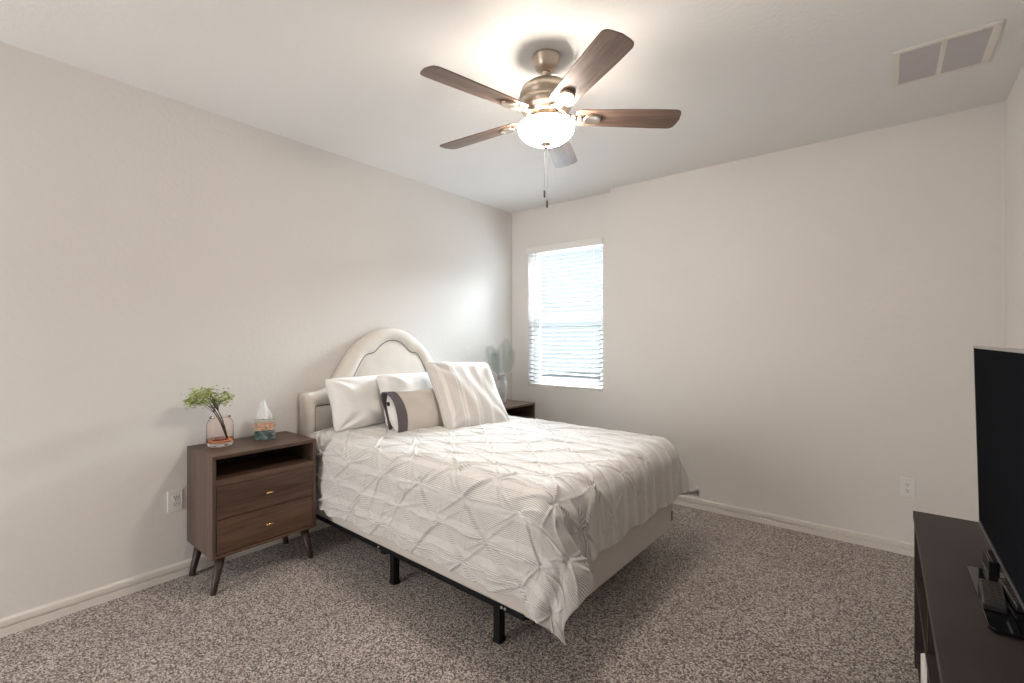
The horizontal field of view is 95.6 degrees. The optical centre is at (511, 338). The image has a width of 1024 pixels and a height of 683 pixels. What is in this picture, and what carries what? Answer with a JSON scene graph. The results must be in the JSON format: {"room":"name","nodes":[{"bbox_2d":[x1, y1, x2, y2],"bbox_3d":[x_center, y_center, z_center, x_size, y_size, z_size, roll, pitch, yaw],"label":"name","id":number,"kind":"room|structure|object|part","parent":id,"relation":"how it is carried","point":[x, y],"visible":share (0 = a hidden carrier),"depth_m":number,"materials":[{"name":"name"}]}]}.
{"room":"bedroom","nodes":[
{"label":"bedroom","id":0,"kind":"room"},
{"bbox_2d":[0,41,511,618],"bbox_3d":[-1.988,0.002,2.688,0.120,2.737,6.510,0,0,39],"label":"wall","id":1,"kind":"structure","parent":0,"point":[154,248],"depth_m":2.59,"materials":[{"name":"paint"}]},
{"bbox_2d":[0,519,330,637],"bbox_3d":[-1.950,1.330,2.626,0.017,0.080,6.260,0,0,39],"label":"baseboard","id":2,"kind":"structure","parent":1,"relation":"attached to","point":[42,614],"depth_m":2.42,"materials":[{"name":"paint"}]},
{"bbox_2d":[167,489,182,512],"bbox_3d":[-1.929,0.928,2.658,0.009,0.120,0.074,0,0,39],"label":"wall outlet","id":3,"kind":"object","parent":1,"relation":"attached to","point":[175,497],"visible":1,"depth_m":2.65,"materials":[{"name":"white plastic"}]},
{"bbox_2d":[172,494,178,499],"bbox_3d":[-1.927,0.908,2.656,0.004,0.033,0.033,0,0,39],"label":"receptacle","id":4,"kind":"object","parent":3,"relation":"attached to","point":[174,496],"depth_m":2.66,"materials":[{"name":"white plastic"}]},
{"bbox_2d":[172,501,178,506],"bbox_3d":[-1.927,0.948,2.656,0.004,0.033,0.033,0,0,39],"label":"receptacle","id":5,"kind":"object","parent":3,"relation":"attached to","point":[174,503],"depth_m":2.66,"materials":[{"name":"white plastic"}]},
{"bbox_2d":[0,504,918,682],"bbox_3d":[-0.490,1.430,1.488,3.957,0.120,6.510,0,0,39],"label":"floor","id":6,"kind":"structure","parent":0,"point":[714,598],"depth_m":2.22,"materials":[{"name":"carpet"}]},
{"bbox_2d":[187,431,315,595],"bbox_3d":[-1.546,0.998,2.786,0.415,0.745,0.572,0,0,39],"label":"nightstand","id":7,"kind":"object","parent":6,"relation":"on","point":[247,493],"visible":1,"depth_m":2.65,"materials":[{"name":"brown wood"}]},
{"bbox_3d":[-1.828,1.269,2.696,0.052,0.201,0.079,0,0,39],"label":"leg","id":8,"kind":"part","parent":7,"relation":"part of","materials":[{"name":"brown wood"}]},
{"bbox_3d":[-1.728,0.909,2.577,0.392,0.529,0.018,0,0,39],"label":"panel","id":9,"kind":"part","parent":7,"relation":"part of","materials":[{"name":"brown wood"}]},
{"bbox_3d":[-1.590,1.269,2.506,0.052,0.201,0.079,0,0,39],"label":"leg","id":10,"kind":"part","parent":7,"relation":"part of","materials":[{"name":"brown wood"}]},
{"bbox_2d":[206,415,233,447],"bbox_3d":[-1.703,0.539,2.707,0.137,0.170,0.137,0,0,39],"label":"glass vase","id":11,"kind":"object","parent":7,"relation":"on","point":[219,431],"visible":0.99,"depth_m":2.66,"materials":[{"name":"clear glass"}]},
{"bbox_2d":[182,385,233,417],"bbox_3d":[-1.742,0.434,2.655,0.161,0.320,0.285,0,0,39],"label":"flower sprig","id":12,"kind":"object","parent":11,"relation":"in","point":[191,400],"visible":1,"depth_m":2.66,"materials":[{"name":"green plant"}]},
{"bbox_3d":[-1.750,0.452,2.664,0.080,0.284,0.203,0,0,28],"label":"stem","id":13,"kind":"part","parent":12,"relation":"part of","materials":[{"name":"plant"}]},
{"bbox_3d":[-1.740,0.457,2.675,0.190,0.276,0.058,0,0,-41],"label":"stem","id":14,"kind":"part","parent":12,"relation":"part of","materials":[{"name":"green plant"}]},
{"bbox_3d":[-1.733,0.445,2.683,0.071,0.299,0.144,0,0,29],"label":"stem","id":15,"kind":"part","parent":12,"relation":"part of","materials":[{"name":"plant"}]},
{"bbox_3d":[-1.705,0.900,2.914,0.006,0.511,0.536,0,0,39],"label":"panel","id":16,"kind":"part","parent":7,"relation":"part of","materials":[{"name":"brown wood"}]},
{"bbox_3d":[-1.554,0.635,2.792,0.395,0.020,0.572,0,0,39],"label":"panel","id":17,"kind":"part","parent":7,"relation":"part of","materials":[{"name":"brown wood"}]},
{"bbox_2d":[254,400,274,440],"bbox_3d":[-1.550,0.504,2.907,0.112,0.242,0.112,0,0,-30],"label":"tissue box","id":18,"kind":"object","parent":7,"relation":"on","point":[264,422],"visible":1,"depth_m":2.87,"materials":[{"name":"paper"}]},
{"bbox_2d":[216,451,312,486],"bbox_3d":[-1.552,0.774,2.792,0.386,0.032,0.536,0,0,39],"label":"shelf","id":19,"kind":"object","parent":7,"relation":"attached to","point":[260,466],"depth_m":2.77,"materials":[{"name":"brown wood"}]},
{"bbox_3d":[-1.547,1.062,2.788,0.371,0.180,0.531,0,0,39],"label":"drawer","id":20,"kind":"part","parent":7,"relation":"part of","materials":[{"name":"brown wood"}]},
{"bbox_3d":[-1.547,0.880,2.788,0.371,0.174,0.531,0,0,39],"label":"drawer","id":21,"kind":"part","parent":7,"relation":"part of","materials":[{"name":"brown wood"}]},
{"bbox_3d":[-1.555,1.165,2.793,0.392,0.018,0.536,0,0,39],"label":"panel","id":22,"kind":"part","parent":7,"relation":"part of","materials":[{"name":"brown wood"}]},
{"bbox_3d":[-1.520,1.269,3.081,0.052,0.201,0.079,0,0,39],"label":"leg","id":23,"kind":"part","parent":7,"relation":"part of","materials":[{"name":"brown wood"}]},
{"bbox_3d":[-1.382,0.909,3.010,0.392,0.529,0.018,0,0,39],"label":"panel","id":24,"kind":"part","parent":7,"relation":"part of","materials":[{"name":"brown wood"}]},
{"bbox_3d":[-1.282,1.269,2.891,0.052,0.201,0.079,0,0,39],"label":"leg","id":25,"kind":"part","parent":7,"relation":"part of","materials":[{"name":"brown wood"}]},
{"bbox_2d":[299,328,529,644],"bbox_3d":[-0.251,0.644,3.145,1.983,1.452,1.455,0,0,39],"label":"bed","id":26,"kind":"object","parent":6,"relation":"on","point":[386,350],"visible":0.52,"depth_m":3.39,"materials":[{"name":"beige fabric"}]},
{"bbox_3d":[-0.981,0.494,3.739,0.101,1.152,1.440,0,0,39],"label":"headboard","id":27,"kind":"part","parent":26,"relation":"part of","materials":[{"name":"beige fabric"}]},
{"bbox_3d":[-0.958,0.411,3.721,0.005,0.806,1.310,0,0,39],"label":"nail trim","id":28,"kind":"part","parent":26,"relation":"part of","materials":[{"name":"beige fabric"}]},
{"bbox_3d":[-0.658,1.285,2.601,0.045,0.170,0.045,0,0,39],"label":"leg","id":29,"kind":"part","parent":26,"relation":"part of","materials":[{"name":"black metal"}]},
{"bbox_3d":[-0.220,1.200,3.097,1.874,0.040,1.412,0,0,39],"label":"frame","id":30,"kind":"part","parent":26,"relation":"part of","materials":[{"name":"black metal"}]},
{"bbox_2d":[316,503,672,620],"bbox_3d":[-0.169,1.071,3.055,2.005,0.253,1.402,0,0,39],"label":"box spring","id":31,"kind":"object","parent":26,"relation":"on","point":[609,561],"visible":0.18,"depth_m":2.42,"materials":[{"name":"fabric"}]},
{"bbox_3d":[-0.058,1.285,2.102,0.045,0.170,0.045,0,0,39],"label":"leg","id":32,"kind":"part","parent":26,"relation":"part of","materials":[{"name":"black metal"}]},
{"bbox_2d":[309,415,699,645],"bbox_3d":[-0.116,0.914,3.021,2.126,0.626,1.610,0,0,39],"label":"duvet","id":33,"kind":"object","parent":26,"relation":"on","point":[520,508],"visible":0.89,"depth_m":2.30,"materials":[{"name":"fabric"}]},
{"bbox_2d":[325,374,385,431],"bbox_3d":[-1.031,0.451,3.367,0.217,0.360,0.628,0,0,37],"label":"pillow","id":34,"kind":"object","parent":33,"relation":"on","point":[355,402],"visible":0.73,"depth_m":3.19,"materials":[{"name":"white fabric"}]},
{"bbox_2d":[377,372,432,425],"bbox_3d":[-0.702,0.446,3.515,0.248,0.372,0.630,0,0,44],"label":"pillow","id":35,"kind":"object","parent":33,"relation":"on","point":[404,381],"visible":0.23,"depth_m":3.38,"materials":[{"name":"white fabric"}]},
{"bbox_2d":[381,388,443,432],"bbox_3d":[-0.623,0.515,3.305,0.218,0.305,0.577,0,0,45],"label":"lumbar pillow","id":36,"kind":"object","parent":33,"relation":"on","point":[416,409],"visible":0.66,"depth_m":3.17,"materials":[{"name":"fabric"}]},
{"bbox_2d":[426,362,509,429],"bbox_3d":[-0.323,0.418,3.456,0.578,0.491,0.375,0,0,-39],"label":"throw pillow","id":37,"kind":"object","parent":33,"relation":"on","point":[467,394],"visible":0.95,"depth_m":3.36,"materials":[{"name":"fabric"}]},
{"bbox_2d":[503,399,534,418],"bbox_3d":[-0.097,0.998,4.436,0.415,0.745,0.572,0,0,39],"label":"nightstand","id":38,"kind":"object","parent":6,"relation":"on","point":[523,409],"visible":0.02,"depth_m":4.55,"materials":[{"name":"brown wood"}]},
{"bbox_2d":[496,375,507,401],"bbox_3d":[-0.101,0.493,4.572,0.117,0.262,0.117,0,0,39],"label":"ceramic vase","id":39,"kind":"object","parent":38,"relation":"on","point":[502,387],"visible":0.77,"depth_m":4.53,"materials":[{"name":"white ceramic"}]},
{"bbox_2d":[484,339,514,377],"bbox_3d":[-0.133,0.225,4.529,0.254,0.452,0.360,0,0,39],"label":"leaf","id":40,"kind":"object","parent":39,"relation":"in","point":[495,355],"visible":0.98,"depth_m":4.54,"materials":[{"name":"green plant"}]},
{"bbox_3d":[-0.105,0.635,4.442,0.395,0.020,0.572,0,0,39],"label":"panel","id":41,"kind":"part","parent":38,"relation":"part of","materials":[{"name":"brown wood"}]},
{"bbox_3d":[0.067,0.909,4.659,0.392,0.529,0.018,0,0,39],"label":"panel","id":42,"kind":"part","parent":38,"relation":"part of","materials":[{"name":"brown wood"}]},
{"bbox_2d":[507,413,533,418],"bbox_3d":[-0.104,0.774,4.441,0.386,0.032,0.536,0,0,39],"label":"shelf","id":43,"kind":"object","parent":38,"relation":"attached to","point":[523,415],"depth_m":4.57,"materials":[{"name":"brown wood"}]},
{"bbox_2d":[913,511,1023,682],"bbox_3d":[1.284,1.048,1.108,0.427,0.645,1.835,0,0,39],"label":"tv console","id":44,"kind":"object","parent":6,"relation":"on","point":[957,643],"visible":0.86,"depth_m":1.32,"materials":[{"name":"brown laminate"}]},
{"bbox_3d":[1.848,1.062,1.809,0.423,0.617,0.035,0,0,39],"label":"panel","id":45,"kind":"part","parent":44,"relation":"part of","materials":[{"name":"brown laminate"}]},
{"bbox_2d":[916,647,924,682],"bbox_3d":[1.283,1.292,1.109,0.409,0.025,1.765,0,0,39],"label":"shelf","id":46,"kind":"object","parent":44,"relation":"attached to","point":[919,650],"depth_m":1.86,"materials":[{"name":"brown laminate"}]},
{"bbox_2d":[921,653,926,682],"bbox_3d":[1.407,1.194,1.513,0.100,0.170,0.260,0,0,39],"label":"media box","id":47,"kind":"object","parent":44,"relation":"on","point":[923,658],"visible":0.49,"depth_m":1.57,"materials":[{"name":"white plastic"}]},
{"bbox_2d":[916,578,939,682],"bbox_3d":[1.283,1.004,1.109,0.409,0.023,1.765,0,0,39],"label":"shelf","id":48,"kind":"object","parent":44,"relation":"attached to","point":[932,669],"depth_m":1.56,"materials":[{"name":"brown laminate"}]},
{"bbox_2d":[982,549,999,575],"bbox_3d":[1.488,0.700,1.441,0.030,0.050,0.110,0,0,39],"label":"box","id":49,"kind":"object","parent":44,"relation":"on","point":[990,562],"visible":0.88,"depth_m":1.41,"materials":[{"name":"black plastic"}]},
{"bbox_2d":[967,346,1023,639],"bbox_3d":[1.354,0.374,1.180,0.232,0.697,1.125,0,0,39],"label":"television","id":50,"kind":"object","parent":44,"relation":"on","point":[998,371],"visible":0.99,"depth_m":1.28,"materials":[{"name":"black plastic"}]},
{"bbox_2d":[979,578,1007,613],"bbox_3d":[1.316,0.702,1.271,0.046,0.020,0.170,0,0,43],"label":"remote control","id":51,"kind":"object","parent":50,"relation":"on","point":[992,595],"visible":1,"depth_m":1.25,"materials":[{"name":"grey plastic"}]},
{"bbox_3d":[1.307,0.030,1.218,0.017,0.008,1.125,0,0,39],"label":"silver trim","id":52,"kind":"part","parent":50,"relation":"part of","materials":[{"name":"silver metal"}]},
{"bbox_3d":[1.317,0.652,1.210,0.015,0.012,1.125,0,0,39],"label":"silver trim","id":53,"kind":"part","parent":50,"relation":"part of","materials":[{"name":"silver metal"}]},
{"bbox_2d":[998,579,1023,612],"bbox_3d":[1.378,0.702,1.266,0.042,0.020,0.170,0,0,36],"label":"remote control","id":54,"kind":"object","parent":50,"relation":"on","point":[1007,589],"visible":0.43,"depth_m":1.26,"materials":[{"name":"grey plastic"}]},
{"bbox_2d":[0,0,1023,212],"bbox_3d":[-0.459,-1.427,1.528,3.957,0.120,6.610,0,0,39],"label":"ceiling","id":55,"kind":"structure","parent":0,"point":[745,78],"depth_m":2.33,"materials":[{"name":"paint"}]},
{"bbox_2d":[420,29,680,207],"bbox_3d":[0.128,-1.002,2.266,1.232,0.730,1.255,0,0,39],"label":"ceiling fan","id":56,"kind":"object","parent":55,"relation":"hanging from","point":[545,101],"visible":1,"depth_m":2.16,"materials":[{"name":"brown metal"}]},
{"bbox_3d":[-0.150,-1.075,2.006,0.511,0.006,0.138,0,11,-38],"label":"fan blade","id":57,"kind":"part","parent":56,"relation":"part of","materials":[{"name":"brown wood"}]},
{"bbox_3d":[-0.168,-1.075,2.476,0.511,0.006,0.138,0,11,34],"label":"fan blade","id":58,"kind":"part","parent":56,"relation":"part of","materials":[{"name":"brown wood"}]},
{"bbox_3d":[0.158,-0.829,2.254,0.002,0.206,0.002,0,0,39],"label":"pull chain","id":59,"kind":"part","parent":56,"relation":"part of","materials":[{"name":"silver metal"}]},
{"bbox_3d":[0.165,-0.992,2.253,0.272,0.098,0.272,0,0,39],"label":"lamp shade","id":60,"kind":"part","parent":56,"relation":"part of","materials":[{"name":"white glass"}]},
{"bbox_3d":[0.274,-1.075,2.638,0.138,0.006,0.511,-11,-3,16],"label":"fan blade","id":61,"kind":"part","parent":56,"relation":"part of","materials":[{"name":"brown wood"}]},
{"bbox_3d":[0.302,-1.075,1.877,0.138,0.006,0.511,12,-4,-20],"label":"fan blade","id":62,"kind":"part","parent":56,"relation":"part of","materials":[{"name":"brown wood"}]},
{"bbox_3d":[0.565,-1.075,2.267,0.511,0.006,0.138,0,-11,-2],"label":"fan blade","id":63,"kind":"part","parent":56,"relation":"part of","materials":[{"name":"brown wood"}]},
{"bbox_2d":[892,19,1003,87],"bbox_3d":[2.083,-1.361,2.252,0.370,0.012,0.390,0,0,39],"label":"ceiling vent","id":64,"kind":"object","parent":55,"relation":"in","point":[974,47],"visible":1,"depth_m":2.23,"materials":[{"name":"metal"}]},
{"bbox_2d":[898,42,941,84],"bbox_3d":[2.018,-1.363,2.304,0.147,0.008,0.350,0,0,39],"label":"grille","id":65,"kind":"object","parent":64,"relation":"attached to","point":[923,62],"depth_m":2.29,"materials":[{"name":"white metal"}]},
{"bbox_2d":[941,27,992,72],"bbox_3d":[2.148,-1.363,2.200,0.147,0.008,0.350,0,0,39],"label":"grille","id":66,"kind":"object","parent":64,"relation":"attached to","point":[973,48],"depth_m":2.19,"materials":[{"name":"white metal"}]},
{"bbox_2d":[512,101,1004,542],"bbox_3d":[1.514,0.002,3.894,3.837,2.737,0.249,0,0,39],"label":"wall","id":67,"kind":"structure","parent":0,"point":[802,325],"depth_m":3.28,"materials":[{"name":"paint"}]},
{"bbox_2d":[528,244,602,392],"bbox_3d":[0.561,-0.219,4.716,0.878,1.472,0.148,0,0,39],"label":"window","id":68,"kind":"structure","parent":67,"relation":"in","point":[600,245],"depth_m":4.84,"materials":[{"name":"white plastic"}]},
{"bbox_2d":[527,237,602,390],"bbox_3d":[0.526,-0.232,4.672,0.886,1.454,0.080,0,0,39],"label":"window blind","id":69,"kind":"object","parent":68,"relation":"attached to","point":[598,240],"visible":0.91,"depth_m":4.65,"materials":[{"name":"white plastic"}]},
{"bbox_3d":[0.294,-0.220,4.877,0.002,1.410,0.050,0,0,39],"label":"ladder cord","id":70,"kind":"part","parent":69,"relation":"part of","materials":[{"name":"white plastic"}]},
{"bbox_3d":[0.535,0.485,4.684,0.862,0.020,0.048,0,0,39],"label":"rail","id":71,"kind":"part","parent":69,"relation":"part of","materials":[{"name":"white plastic"}]},
{"bbox_3d":[0.776,-0.220,4.491,0.002,1.410,0.050,0,0,39],"label":"ladder cord","id":72,"kind":"part","parent":69,"relation":"part of","materials":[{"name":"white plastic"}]},
{"bbox_3d":[0.545,0.508,4.696,0.878,0.018,0.098,0,0,39],"label":"sill","id":73,"kind":"part","parent":68,"relation":"part of","materials":[{"name":"paint"}]},
{"bbox_3d":[0.584,0.117,4.745,0.808,0.705,0.022,0,0,39],"label":"sash","id":74,"kind":"part","parent":68,"relation":"part of","materials":[{"name":"white plastic"}]},
{"bbox_3d":[0.598,-0.557,4.763,0.808,0.725,0.020,0,0,39],"label":"sash","id":75,"kind":"part","parent":68,"relation":"part of","materials":[{"name":"white plastic"}]},
{"bbox_2d":[673,495,913,556],"bbox_3d":[1.861,1.330,3.446,2.495,0.080,0.017,0,0,39],"label":"baseboard","id":76,"kind":"structure","parent":67,"relation":"attached to","point":[859,538],"depth_m":3.28,"materials":[{"name":"paint"}]},
{"bbox_2d":[900,477,914,497],"bbox_3d":[2.503,0.942,2.936,0.074,0.120,0.009,0,0,39],"label":"wall outlet","id":77,"kind":"object","parent":67,"relation":"attached to","point":[907,485],"visible":1,"depth_m":2.93,"materials":[{"name":"white plastic"}]},
{"bbox_2d":[1005,65,1023,348],"bbox_3d":[0.929,0.002,0.192,0.120,2.737,6.261,0,0,39],"label":"wall","id":78,"kind":"structure","parent":0,"point":[1014,102],"depth_m":2.46,"materials":[{"name":"paint"}]},
{"label":"outside","id":79,"kind":"structure","parent":0,"visible":0},
{"bbox_2d":[541,372,600,382],"bbox_3d":[6.236,1.745,10.457,21.000,0.150,15.880,0,0,39],"label":"ground","id":80,"kind":"structure","parent":79,"point":[581,373],"depth_m":20.39,"materials":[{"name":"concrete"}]}
]}

